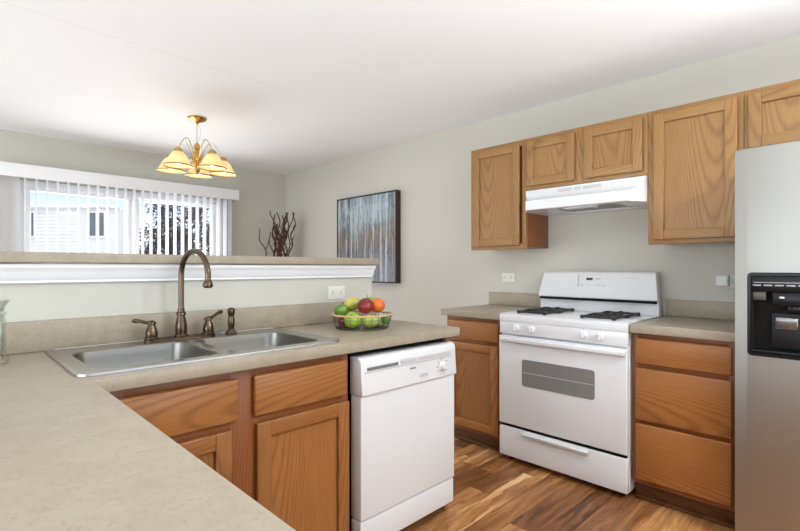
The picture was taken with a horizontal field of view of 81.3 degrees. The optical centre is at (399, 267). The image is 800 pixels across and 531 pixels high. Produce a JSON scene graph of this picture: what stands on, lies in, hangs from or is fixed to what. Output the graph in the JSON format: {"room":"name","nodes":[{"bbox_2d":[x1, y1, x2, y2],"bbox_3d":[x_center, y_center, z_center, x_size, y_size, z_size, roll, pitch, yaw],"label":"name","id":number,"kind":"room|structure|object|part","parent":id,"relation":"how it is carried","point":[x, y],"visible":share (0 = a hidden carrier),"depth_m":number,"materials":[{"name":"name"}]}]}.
{"room":"kitchen","nodes":[
{"label":"kitchen","id":0,"kind":"room"},
{"bbox_2d":[0,129,284,256],"bbox_3d":[-3.471,0.005,3.936,5.590,2.360,0.120,0,0,-45],"label":"wall","id":1,"kind":"structure","parent":0,"point":[260,192],"depth_m":4.82,"materials":[{"name":"beige paint"}]},
{"bbox_2d":[20,179,222,255],"bbox_3d":[-2.698,0.188,4.697,1.856,1.911,0.105,0,0,-45],"label":"window","id":2,"kind":"structure","parent":1,"relation":"in","point":[30,185],"depth_m":4.63,"materials":[{"name":"white paint"}]},
{"bbox_3d":[-2.974,0.198,4.397,0.924,1.791,0.036,0,0,-45],"label":"sash","id":3,"kind":"part","parent":2,"relation":"part of","materials":[{"name":"white paint"}]},
{"bbox_2d":[0,161,238,255],"bbox_3d":[-2.620,0.125,4.579,2.105,2.000,0.158,0,0,-45],"label":"vertical blind","id":4,"kind":"object","parent":2,"relation":"attached to","point":[10,173],"visible":0.44,"depth_m":4.42,"materials":[{"name":"white paint"}]},
{"bbox_3d":[-2.420,0.198,5.002,0.914,1.791,0.036,0,0,-45],"label":"sash","id":5,"kind":"part","parent":2,"relation":"part of","materials":[{"name":"white paint"}]},
{"bbox_2d":[0,263,371,322],"bbox_3d":[-1.720,0.585,1.220,4.265,1.200,0.117,0,0,-45],"label":"wall partition","id":6,"kind":"structure","parent":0,"point":[19,302],"depth_m":1.85,"materials":[{"name":"beige paint"}]},
{"bbox_2d":[0,264,375,283],"bbox_3d":[-1.665,0.019,1.159,4.250,0.064,0.045,0,0,-45],"label":"trim","id":7,"kind":"structure","parent":6,"relation":"attached to","point":[9,273],"depth_m":1.83,"materials":[{"name":"white paint"}]},
{"bbox_2d":[0,301,376,355],"bbox_3d":[-0.910,0.234,1.922,2.165,0.106,0.018,0,0,-45],"label":"backsplash","id":8,"kind":"structure","parent":6,"relation":"attached to","point":[41,335],"depth_m":1.79,"materials":[{"name":"beige stone"}]},
{"bbox_2d":[0,251,378,264],"bbox_3d":[-1.776,-0.035,1.277,4.257,0.036,0.408,0,0,-45],"label":"bar","id":9,"kind":"object","parent":6,"relation":"on","point":[5,256],"visible":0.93,"depth_m":1.81,"materials":[{"name":"beige stone"}]},
{"bbox_2d":[328,286,344,299],"bbox_3d":[-0.339,0.133,2.496,0.110,0.070,0.007,0,0,-45],"label":"outlet","id":10,"kind":"object","parent":6,"relation":"attached to","point":[334,292],"visible":1,"depth_m":2.49,"materials":[{"name":"beige plastic"}]},
{"bbox_2d":[330,290,334,295],"bbox_3d":[-0.357,0.133,2.475,0.032,0.034,0.002,0,0,-45],"label":"receptacle","id":11,"kind":"object","parent":10,"relation":"attached to","point":[332,292],"depth_m":2.47,"materials":[{"name":"beige plastic"}]},
{"bbox_2d":[0,0,799,173],"bbox_3d":[-0.732,-1.225,1.161,5.890,0.100,7.980,0,0,-45],"label":"ceiling","id":12,"kind":"structure","parent":0,"point":[279,86],"depth_m":2.64,"materials":[{"name":"white paint"}]},
{"bbox_2d":[156,115,236,178],"bbox_3d":[-1.577,-0.952,3.655,0.586,0.444,0.590,0,0,-45],"label":"chandelier","id":13,"kind":"object","parent":12,"relation":"hanging from","point":[176,161],"visible":1,"depth_m":3.62,"materials":[{"name":"beige glass"}]},
{"bbox_3d":[-1.791,-0.810,3.647,0.202,0.106,0.202,0,0,-45],"label":"lamp shade","id":14,"kind":"part","parent":13,"relation":"part of","materials":[{"name":"beige glass"}]},
{"bbox_3d":[-1.648,-0.810,3.461,0.202,0.106,0.202,0,0,-45],"label":"lamp shade","id":15,"kind":"part","parent":13,"relation":"part of","materials":[{"name":"beige glass"}]},
{"bbox_3d":[-1.706,-0.886,3.650,0.177,0.215,0.008,0,0,-2],"label":"arm","id":16,"kind":"part","parent":13,"relation":"part of","materials":[{"name":"gold metal"}]},
{"bbox_3d":[-1.623,-0.886,3.543,0.008,0.215,0.177,0,0,16],"label":"arm","id":17,"kind":"part","parent":13,"relation":"part of","materials":[{"name":"gold metal"}]},
{"bbox_3d":[-1.658,-0.810,3.841,0.202,0.106,0.202,0,0,-45],"label":"lamp shade","id":18,"kind":"part","parent":13,"relation":"part of","materials":[{"name":"beige glass"}]},
{"bbox_3d":[-1.496,-0.885,3.588,0.177,0.215,0.008,0,0,34],"label":"arm","id":19,"kind":"part","parent":13,"relation":"part of","materials":[{"name":"gold metal"}]},
{"bbox_3d":[-1.426,-0.810,3.539,0.202,0.106,0.202,0,0,-45],"label":"lamp shade","id":20,"kind":"part","parent":13,"relation":"part of","materials":[{"name":"beige glass"}]},
{"bbox_3d":[-1.500,-0.886,3.722,0.177,0.215,0.008,0,0,-38],"label":"arm","id":21,"kind":"part","parent":13,"relation":"part of","materials":[{"name":"gold metal"}]},
{"bbox_3d":[-1.432,-0.810,3.774,0.202,0.106,0.202,0,0,-45],"label":"lamp shade","id":22,"kind":"part","parent":13,"relation":"part of","materials":[{"name":"beige glass"}]},
{"bbox_2d":[285,35,799,325],"bbox_3d":[1.258,0.005,3.209,0.120,2.360,7.800,0,0,-45],"label":"wall","id":23,"kind":"structure","parent":0,"point":[440,270],"depth_m":3.63,"materials":[{"name":"beige paint"}]},
{"bbox_2d":[337,190,400,282],"bbox_3d":[-0.335,-0.292,4.693,0.060,0.875,0.910,0,0,-45],"label":"painting","id":24,"kind":"object","parent":23,"relation":"attached to","point":[368,226],"visible":0.77,"depth_m":4.56,"materials":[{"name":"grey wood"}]},
{"bbox_2d":[502,273,514,281],"bbox_3d":[0.827,0.073,3.554,0.007,0.070,0.110,0,0,-45],"label":"outlet","id":25,"kind":"object","parent":23,"relation":"attached to","point":[506,277],"visible":1,"depth_m":3.55,"materials":[{"name":"beige plastic"}]},
{"bbox_2d":[471,139,547,250],"bbox_3d":[0.784,-0.494,3.372,0.324,0.733,0.452,0,0,-45],"label":"upper cabinet","id":26,"kind":"object","parent":23,"relation":"attached to","point":[500,220],"visible":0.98,"depth_m":3.25,"materials":[{"name":"brown wood"}]},
{"bbox_3d":[0.676,-0.494,3.274,0.004,0.584,0.282,0,0,-45],"label":"panel","id":27,"kind":"part","parent":26,"relation":"part of","materials":[{"name":"brown wood"}]},
{"bbox_3d":[0.671,-0.494,3.269,0.019,0.682,0.380,0,0,-45],"label":"door","id":28,"kind":"part","parent":26,"relation":"part of","materials":[{"name":"brown wood"}]},
{"bbox_2d":[489,292,540,306],"bbox_3d":[0.873,0.236,3.498,0.019,0.098,0.478,0,0,-45],"label":"backsplash","id":29,"kind":"structure","parent":23,"relation":"attached to","point":[497,298],"depth_m":3.49,"materials":[{"name":"beige stone"}]},
{"bbox_2d":[526,175,647,215],"bbox_3d":[1.171,-0.438,2.907,0.422,0.150,0.744,0,0,-45],"label":"range hood","id":30,"kind":"object","parent":23,"relation":"attached to","point":[632,192],"visible":1,"depth_m":2.77,"materials":[{"name":"white metal"}]},
{"bbox_2d":[558,187,571,191],"bbox_3d":[1.024,-0.485,2.894,0.012,0.019,0.090,0,0,-45],"label":"vent grille","id":31,"kind":"object","parent":30,"relation":"attached to","point":[560,189],"depth_m":2.89,"materials":[{"name":"grey plastic"}]},
{"bbox_2d":[583,184,600,188],"bbox_3d":[1.143,-0.485,2.773,0.012,0.019,0.110,0,0,-45],"label":"vent grille","id":32,"kind":"object","parent":30,"relation":"attached to","point":[585,186],"depth_m":2.77,"materials":[{"name":"grey plastic"}]},
{"bbox_2d":[526,112,647,190],"bbox_3d":[1.207,-0.688,2.943,0.324,0.346,0.751,0,0,-45],"label":"upper cabinet","id":33,"kind":"object","parent":23,"relation":"attached to","point":[617,148],"visible":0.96,"depth_m":2.79,"materials":[{"name":"brown wood"}]},
{"bbox_3d":[0.961,-0.688,2.984,0.004,0.197,0.229,0,0,-45],"label":"panel","id":34,"kind":"part","parent":33,"relation":"part of","materials":[{"name":"brown wood"}]},
{"bbox_3d":[0.957,-0.688,2.980,0.019,0.295,0.327,0,0,-45],"label":"door","id":35,"kind":"part","parent":33,"relation":"part of","materials":[{"name":"brown wood"}]},
{"bbox_3d":[1.235,-0.688,2.707,0.004,0.197,0.230,0,0,-45],"label":"panel","id":36,"kind":"part","parent":33,"relation":"part of","materials":[{"name":"brown wood"}]},
{"bbox_3d":[1.230,-0.688,2.703,0.019,0.295,0.328,0,0,-45],"label":"door","id":37,"kind":"part","parent":33,"relation":"part of","materials":[{"name":"brown wood"}]},
{"bbox_2d":[648,91,743,244],"bbox_3d":[1.624,-0.494,2.521,0.324,0.733,0.432,0,0,-45],"label":"upper cabinet","id":38,"kind":"object","parent":23,"relation":"attached to","point":[692,147],"visible":0.88,"depth_m":2.41,"materials":[{"name":"brown wood"}]},
{"bbox_3d":[1.522,-0.494,2.416,0.004,0.584,0.278,0,0,-45],"label":"panel","id":39,"kind":"part","parent":38,"relation":"part of","materials":[{"name":"brown wood"}]},
{"bbox_2d":[665,299,734,319],"bbox_3d":[1.741,0.236,2.619,0.019,0.098,0.446,0,0,-45],"label":"backsplash","id":40,"kind":"structure","parent":23,"relation":"attached to","point":[679,308],"depth_m":2.64,"materials":[{"name":"beige stone"}]},
{"bbox_2d":[717,275,734,287],"bbox_3d":[1.808,0.073,2.562,0.007,0.070,0.110,0,0,-45],"label":"outlet","id":41,"kind":"object","parent":23,"relation":"attached to","point":[731,277],"visible":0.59,"depth_m":2.55,"materials":[{"name":"beige plastic"}]},
{"bbox_2d":[716,276,728,285],"bbox_3d":[1.776,0.071,2.565,0.031,0.056,0.058,0,0,-45],"label":"plug adapter","id":42,"kind":"object","parent":41,"relation":"attached to","point":[720,280],"visible":1,"depth_m":2.55,"materials":[{"name":"white plastic"}]},
{"bbox_2d":[744,79,799,148],"bbox_3d":[2.098,-0.706,2.041,0.324,0.311,0.916,0,0,-45],"label":"upper cabinet","id":43,"kind":"object","parent":23,"relation":"attached to","point":[771,112],"visible":0.73,"depth_m":2.18,"materials":[{"name":"brown wood"}]},
{"bbox_3d":[1.831,-0.705,2.103,0.004,0.162,0.322,0,0,-45],"label":"panel","id":44,"kind":"part","parent":43,"relation":"part of","materials":[{"name":"brown wood"}]},
{"bbox_2d":[400,437,734,530],"bbox_3d":[-0.732,1.235,1.161,5.890,0.100,7.980,0,0,-45],"label":"floor","id":45,"kind":"structure","parent":0,"point":[493,491],"depth_m":2.32,"materials":[{"name":"brown wood"}]},
{"bbox_2d":[110,354,348,530],"bbox_3d":[-0.709,0.756,1.708,0.888,0.855,0.573,0,0,-45],"label":"base cabinet","id":46,"kind":"object","parent":45,"relation":"on","point":[279,434],"visible":0.56,"depth_m":1.59,"materials":[{"name":"brown wood"}]},
{"bbox_3d":[-0.647,0.424,1.381,0.349,0.137,0.018,0,0,-45],"label":"drawer","id":47,"kind":"part","parent":46,"relation":"part of","materials":[{"name":"brown wood"}]},
{"bbox_3d":[-0.655,0.795,1.372,0.325,0.556,0.019,0,0,-45],"label":"door","id":48,"kind":"part","parent":46,"relation":"part of","materials":[{"name":"brown wood"}]},
{"bbox_3d":[-0.660,0.795,1.376,0.227,0.458,0.004,0,0,-45],"label":"panel","id":49,"kind":"part","parent":46,"relation":"part of","materials":[{"name":"brown wood"}]},
{"bbox_3d":[-0.348,0.424,1.676,0.384,0.137,0.018,0,0,-45],"label":"drawer","id":50,"kind":"part","parent":46,"relation":"part of","materials":[{"name":"brown wood"}]},
{"bbox_3d":[-0.340,0.795,1.683,0.386,0.556,0.019,0,0,-45],"label":"door","id":51,"kind":"part","parent":46,"relation":"part of","materials":[{"name":"brown wood"}]},
{"bbox_3d":[-0.344,0.795,1.688,0.288,0.458,0.004,0,0,-45],"label":"panel","id":52,"kind":"part","parent":46,"relation":"part of","materials":[{"name":"brown wood"}]},
{"bbox_2d":[259,211,295,256],"bbox_3d":[-1.414,0.259,5.399,0.385,1.850,0.249,0,0,25],"label":"branch arrangement","id":53,"kind":"object","parent":45,"relation":"on","point":[281,242],"visible":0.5,"depth_m":5.36,"materials":[{"name":"brown wood"}]},
{"bbox_2d":[348,338,455,530],"bbox_3d":[-0.141,0.761,2.207,0.580,0.845,0.620,0,0,-45],"label":"dishwasher","id":54,"kind":"object","parent":45,"relation":"on","point":[401,397],"visible":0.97,"depth_m":1.96,"materials":[{"name":"white metal"}]},
{"bbox_3d":[0.030,1.051,2.034,0.572,0.112,0.061,0,0,-45],"label":"panel","id":55,"kind":"part","parent":54,"relation":"part of","materials":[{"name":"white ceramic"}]},
{"bbox_3d":[0.035,0.426,2.029,0.580,0.149,0.075,0,0,-45],"label":"control panel","id":56,"kind":"part","parent":54,"relation":"part of","materials":[{"name":"white plastic"}]},
{"bbox_2d":[439,338,446,510],"bbox_3d":[0.035,0.756,2.465,0.023,0.855,0.541,0,0,-45],"label":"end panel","id":57,"kind":"object","parent":45,"relation":"on","point":[444,508],"visible":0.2,"depth_m":2.27,"materials":[{"name":"brown wood"}]},
{"bbox_2d":[447,315,501,451],"bbox_3d":[0.681,0.756,3.288,0.586,0.855,0.447,0,0,-45],"label":"base cabinet","id":58,"kind":"object","parent":45,"relation":"on","point":[476,378],"visible":0.59,"depth_m":3.06,"materials":[{"name":"brown wood"}]},
{"bbox_3d":[0.485,0.784,3.092,0.004,0.468,0.302,0,0,-45],"label":"panel","id":59,"kind":"part","parent":58,"relation":"part of","materials":[{"name":"brown wood"}]},
{"bbox_3d":[0.481,0.416,3.088,0.018,0.126,0.400,0,0,-45],"label":"drawer","id":60,"kind":"part","parent":58,"relation":"part of","materials":[{"name":"brown wood"}]},
{"bbox_3d":[0.480,0.784,3.088,0.019,0.566,0.400,0,0,-45],"label":"door","id":61,"kind":"part","parent":58,"relation":"part of","materials":[{"name":"brown wood"}]},
{"bbox_2d":[441,292,540,319],"bbox_3d":[0.665,0.257,3.293,0.602,0.140,0.478,0,0,-45],"label":"countertop","id":62,"kind":"structure","parent":58,"relation":"on","point":[499,302],"depth_m":3.35,"materials":[{"name":"beige stone"}]},
{"bbox_2d":[499,271,663,495],"bbox_3d":[1.082,0.604,2.825,0.611,1.160,0.762,0,0,-45],"label":"gas stove","id":63,"kind":"object","parent":45,"relation":"on","point":[565,364],"visible":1,"depth_m":2.64,"materials":[{"name":"white metal"}]},
{"bbox_3d":[0.694,0.363,2.810,0.030,0.048,0.048,0,0,-45],"label":"knob","id":64,"kind":"part","parent":63,"relation":"part of","materials":[{"name":"white plastic"}]},
{"bbox_3d":[0.764,0.363,2.739,0.030,0.048,0.048,0,0,-45],"label":"knob","id":65,"kind":"part","parent":63,"relation":"part of","materials":[{"name":"white plastic"}]},
{"bbox_3d":[0.867,0.991,2.632,0.023,0.022,0.396,0,0,-45],"label":"handle","id":66,"kind":"part","parent":63,"relation":"part of","materials":[{"name":"white metal"}]},
{"bbox_3d":[0.880,0.434,2.612,0.025,0.034,0.732,0,0,-45],"label":"handle","id":67,"kind":"part","parent":63,"relation":"part of","materials":[{"name":"white metal"}]},
{"bbox_3d":[0.893,0.683,2.639,0.034,0.540,0.758,0,0,-45],"label":"oven door","id":68,"kind":"part","parent":63,"relation":"part of","materials":[{"name":"white metal"}]},
{"bbox_3d":[0.895,1.062,2.640,0.030,0.178,0.758,0,0,-45],"label":"drawer","id":69,"kind":"part","parent":63,"relation":"part of","materials":[{"name":"white metal"}]},
{"bbox_3d":[0.897,0.366,2.642,0.024,0.074,0.760,0,0,-45],"label":"control panel","id":70,"kind":"part","parent":63,"relation":"part of","materials":[{"name":"white metal"}]},
{"bbox_2d":[499,310,663,331],"bbox_3d":[1.093,0.304,2.836,0.579,0.046,0.762,0,0,-45],"label":"cooktop","id":71,"kind":"object","parent":63,"relation":"in","point":[570,320],"depth_m":2.66,"materials":[{"name":"white metal"}]},
{"bbox_3d":[0.985,0.363,2.515,0.030,0.048,0.048,0,0,-45],"label":"knob","id":72,"kind":"part","parent":63,"relation":"part of","materials":[{"name":"white plastic"}]},
{"bbox_3d":[1.048,0.363,2.451,0.030,0.048,0.048,0,0,-45],"label":"knob","id":73,"kind":"part","parent":63,"relation":"part of","materials":[{"name":"white plastic"}]},
{"bbox_2d":[632,333,734,528],"bbox_3d":[1.536,0.756,2.424,0.586,0.855,0.432,0,0,-45],"label":"base cabinet","id":74,"kind":"object","parent":45,"relation":"on","point":[683,389],"visible":0.78,"depth_m":2.20,"materials":[{"name":"brown wood"}]},
{"bbox_2d":[630,299,734,341],"bbox_3d":[1.533,0.257,2.414,0.602,0.140,0.446,0,0,-45],"label":"countertop","id":75,"kind":"structure","parent":74,"relation":"on","point":[707,320],"depth_m":2.43,"materials":[{"name":"beige stone"}]},
{"bbox_3d":[1.338,0.924,2.220,0.018,0.281,0.404,0,0,-45],"label":"drawer","id":76,"kind":"part","parent":74,"relation":"part of","materials":[{"name":"brown wood"}]},
{"bbox_3d":[1.338,0.634,2.220,0.018,0.260,0.404,0,0,-45],"label":"drawer","id":77,"kind":"part","parent":74,"relation":"part of","materials":[{"name":"brown wood"}]},
{"bbox_3d":[1.338,0.417,2.220,0.018,0.129,0.404,0,0,-45],"label":"drawer","id":78,"kind":"part","parent":74,"relation":"part of","materials":[{"name":"brown wood"}]},
{"bbox_2d":[735,141,799,530],"bbox_3d":[1.958,0.339,1.872,0.724,1.684,0.909,0,0,-45],"label":"refrigerator","id":79,"kind":"object","parent":45,"relation":"on","point":[767,178],"visible":1,"depth_m":1.91,"materials":[{"name":"silver metal"}]},
{"bbox_3d":[1.578,0.065,1.857,0.059,0.064,0.278,0,0,-45],"label":"dispenser panel","id":80,"kind":"part","parent":79,"relation":"part of","materials":[{"name":"black plastic"}]},
{"bbox_3d":[1.600,0.255,1.854,0.019,0.140,0.190,0,0,-45],"label":"plate","id":81,"kind":"part","parent":79,"relation":"part of","materials":[{"name":"black plastic"}]},
{"bbox_3d":[-0.234,0.757,0.155,0.605,0.855,2.310,0,0,-45],"label":"base cabinet","id":82,"kind":"object","parent":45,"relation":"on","visible":0},
{"bbox_2d":[0,301,459,530],"bbox_3d":[0.110,0.254,0.893,2.170,0.146,2.916,0,0,-45],"label":"countertop","id":83,"kind":"structure","parent":82,"relation":"on","point":[74,456],"depth_m":0.81,"materials":[{"name":"beige stone"}]},
{"bbox_2d":[132,248,222,342],"bbox_3d":[-0.844,0.102,1.835,0.295,0.355,0.239,0,0,0],"label":"faucet","id":84,"kind":"object","parent":83,"relation":"on","point":[151,334],"visible":1,"depth_m":1.83,"materials":[{"name":"brown metal"}]},
{"bbox_3d":[-0.967,0.202,1.747,0.016,0.028,0.072,0,0,36],"label":"lever","id":85,"kind":"part","parent":84,"relation":"part of","materials":[{"name":"brown metal"}]},
{"bbox_3d":[-0.946,0.235,1.775,0.052,0.072,0.052,0,0,-45],"label":"handle","id":86,"kind":"part","parent":84,"relation":"part of","materials":[{"name":"brown metal"}]},
{"bbox_3d":[-0.869,0.275,1.851,0.270,0.010,0.054,0,0,-45],"label":"plate","id":87,"kind":"part","parent":84,"relation":"part of","materials":[{"name":"brown metal"}]},
{"bbox_3d":[-0.795,0.098,1.794,0.239,0.346,0.052,0,0,38],"label":"spout","id":88,"kind":"part","parent":84,"relation":"part of","materials":[{"name":"brown metal"}]},
{"bbox_3d":[-0.792,0.235,1.927,0.052,0.072,0.052,0,0,-45],"label":"handle","id":89,"kind":"part","parent":84,"relation":"part of","materials":[{"name":"brown metal"}]},
{"bbox_3d":[-0.766,0.195,1.934,0.060,0.043,0.016,0,0,-14],"label":"lever","id":90,"kind":"part","parent":84,"relation":"part of","materials":[{"name":"brown metal"}]},
{"bbox_2d":[46,327,339,376],"bbox_3d":[-0.716,0.365,1.703,0.871,0.172,0.538,0,0,-45],"label":"sink","id":91,"kind":"object","parent":83,"relation":"in","point":[109,358],"visible":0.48,"depth_m":1.69,"materials":[{"name":"silver metal"}]},
{"bbox_3d":[-0.838,0.366,1.535,0.360,0.170,0.373,0,0,-45],"label":"bowl","id":92,"kind":"part","parent":91,"relation":"part of","materials":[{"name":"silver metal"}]},
{"bbox_2d":[225,307,236,333],"bbox_3d":[-0.723,0.225,1.996,0.048,0.110,0.048,0,0,-45],"label":"sprayer","id":93,"kind":"object","parent":91,"relation":"on","point":[231,311],"visible":1,"depth_m":1.98,"materials":[{"name":"brown metal"}]},
{"bbox_3d":[-0.554,0.366,1.816,0.360,0.170,0.373,0,0,-45],"label":"bowl","id":94,"kind":"part","parent":91,"relation":"part of","materials":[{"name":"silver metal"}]},
{"bbox_2d":[331,310,392,330],"bbox_3d":[-0.180,0.249,2.218,0.293,0.070,0.293,0,0,-45],"label":"wire basket","id":95,"kind":"object","parent":83,"relation":"on","point":[390,314],"visible":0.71,"depth_m":2.14,"materials":[{"name":"black metal"}]},
{"bbox_2d":[338,317,343,325],"bbox_3d":[-0.272,0.255,2.240,0.052,0.053,0.052,0,0,-45],"label":"apple","id":96,"kind":"object","parent":95,"relation":"in","point":[340,318],"visible":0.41,"depth_m":2.22,"materials":[{"name":"red food"}]},
{"bbox_2d":[334,302,348,315],"bbox_3d":[-0.280,0.200,2.235,0.069,0.070,0.069,0,0,-45],"label":"apple","id":97,"kind":"object","parent":95,"relation":"in","point":[340,309],"visible":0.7,"depth_m":2.21,"materials":[{"name":"green food"}]},
{"bbox_2d":[344,297,359,310],"bbox_3d":[-0.233,0.177,2.270,0.075,0.069,0.075,0,0,-45],"label":"mango","id":98,"kind":"object","parent":95,"relation":"in","point":[351,303],"visible":0.71,"depth_m":2.25,"materials":[{"name":"yellow food"}]},
{"bbox_2d":[344,311,360,327],"bbox_3d":[-0.221,0.241,2.164,0.077,0.077,0.078,0,0,-45],"label":"apple","id":99,"kind":"object","parent":95,"relation":"in","point":[353,324],"visible":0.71,"depth_m":2.14,"materials":[{"name":"green food"}]},
{"bbox_2d":[361,314,381,327],"bbox_3d":[-0.130,0.249,2.189,0.105,0.064,0.066,0,0,-15],"label":"pear","id":100,"kind":"object","parent":95,"relation":"in","point":[367,321],"visible":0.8,"depth_m":2.16,"materials":[{"name":"green food"}]},
{"bbox_2d":[357,298,373,313],"bbox_3d":[-0.162,0.178,2.189,0.077,0.076,0.077,0,0,-45],"label":"apple","id":101,"kind":"object","parent":100,"relation":"on","point":[365,305],"visible":1,"depth_m":2.16,"materials":[{"name":"red food"}]},
{"bbox_2d":[372,298,384,312],"bbox_3d":[-0.108,0.180,2.235,0.073,0.070,0.073,0,0,-45],"label":"orange","id":102,"kind":"object","parent":95,"relation":"in","point":[379,304],"visible":0.86,"depth_m":2.21,"materials":[{"name":"orange food"}]},
{"bbox_2d":[381,317,388,323],"bbox_3d":[-0.077,0.250,2.238,0.040,0.038,0.053,0,0,-45],"label":"lime","id":103,"kind":"object","parent":95,"relation":"in","point":[382,318],"visible":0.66,"depth_m":2.22,"materials":[{"name":"green food"}]},
{"label":"outside","id":104,"kind":"structure","parent":0,"visible":0},
{"bbox_3d":[-29.979,1.385,30.365,120.000,0.100,74.660,0,0,-45],"label":"ground","id":105,"kind":"structure","parent":104,"visible":0},
{"bbox_2d":[30,205,123,253],"bbox_3d":[-19.184,-0.945,24.475,9.313,4.560,1.450,0,0,0],"label":"house","id":106,"kind":"structure","parent":105,"relation":"on","point":[41,209],"depth_m":23.96,"materials":[{"name":"white"}]},
{"bbox_3d":[-18.979,-2.235,23.938,0.360,1.185,0.015,0,0,0],"label":"pane","id":107,"kind":"part","parent":106,"relation":"part of","materials":[{"name":"clear glass"}]},
{"bbox_3d":[-15.566,-2.235,23.938,0.747,1.185,0.015,0,0,0],"label":"pane","id":108,"kind":"part","parent":106,"relation":"part of","materials":[{"name":"clear glass"}]},
{"bbox_2d":[139,202,209,254],"bbox_3d":[-4.776,-0.213,10.155,2.039,3.114,2.104,0,0,-45],"label":"tree","id":109,"kind":"object","parent":105,"relation":"on","point":[163,210],"visible":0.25,"depth_m":9.90,"materials":[{"name":"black plant"}]}
]}

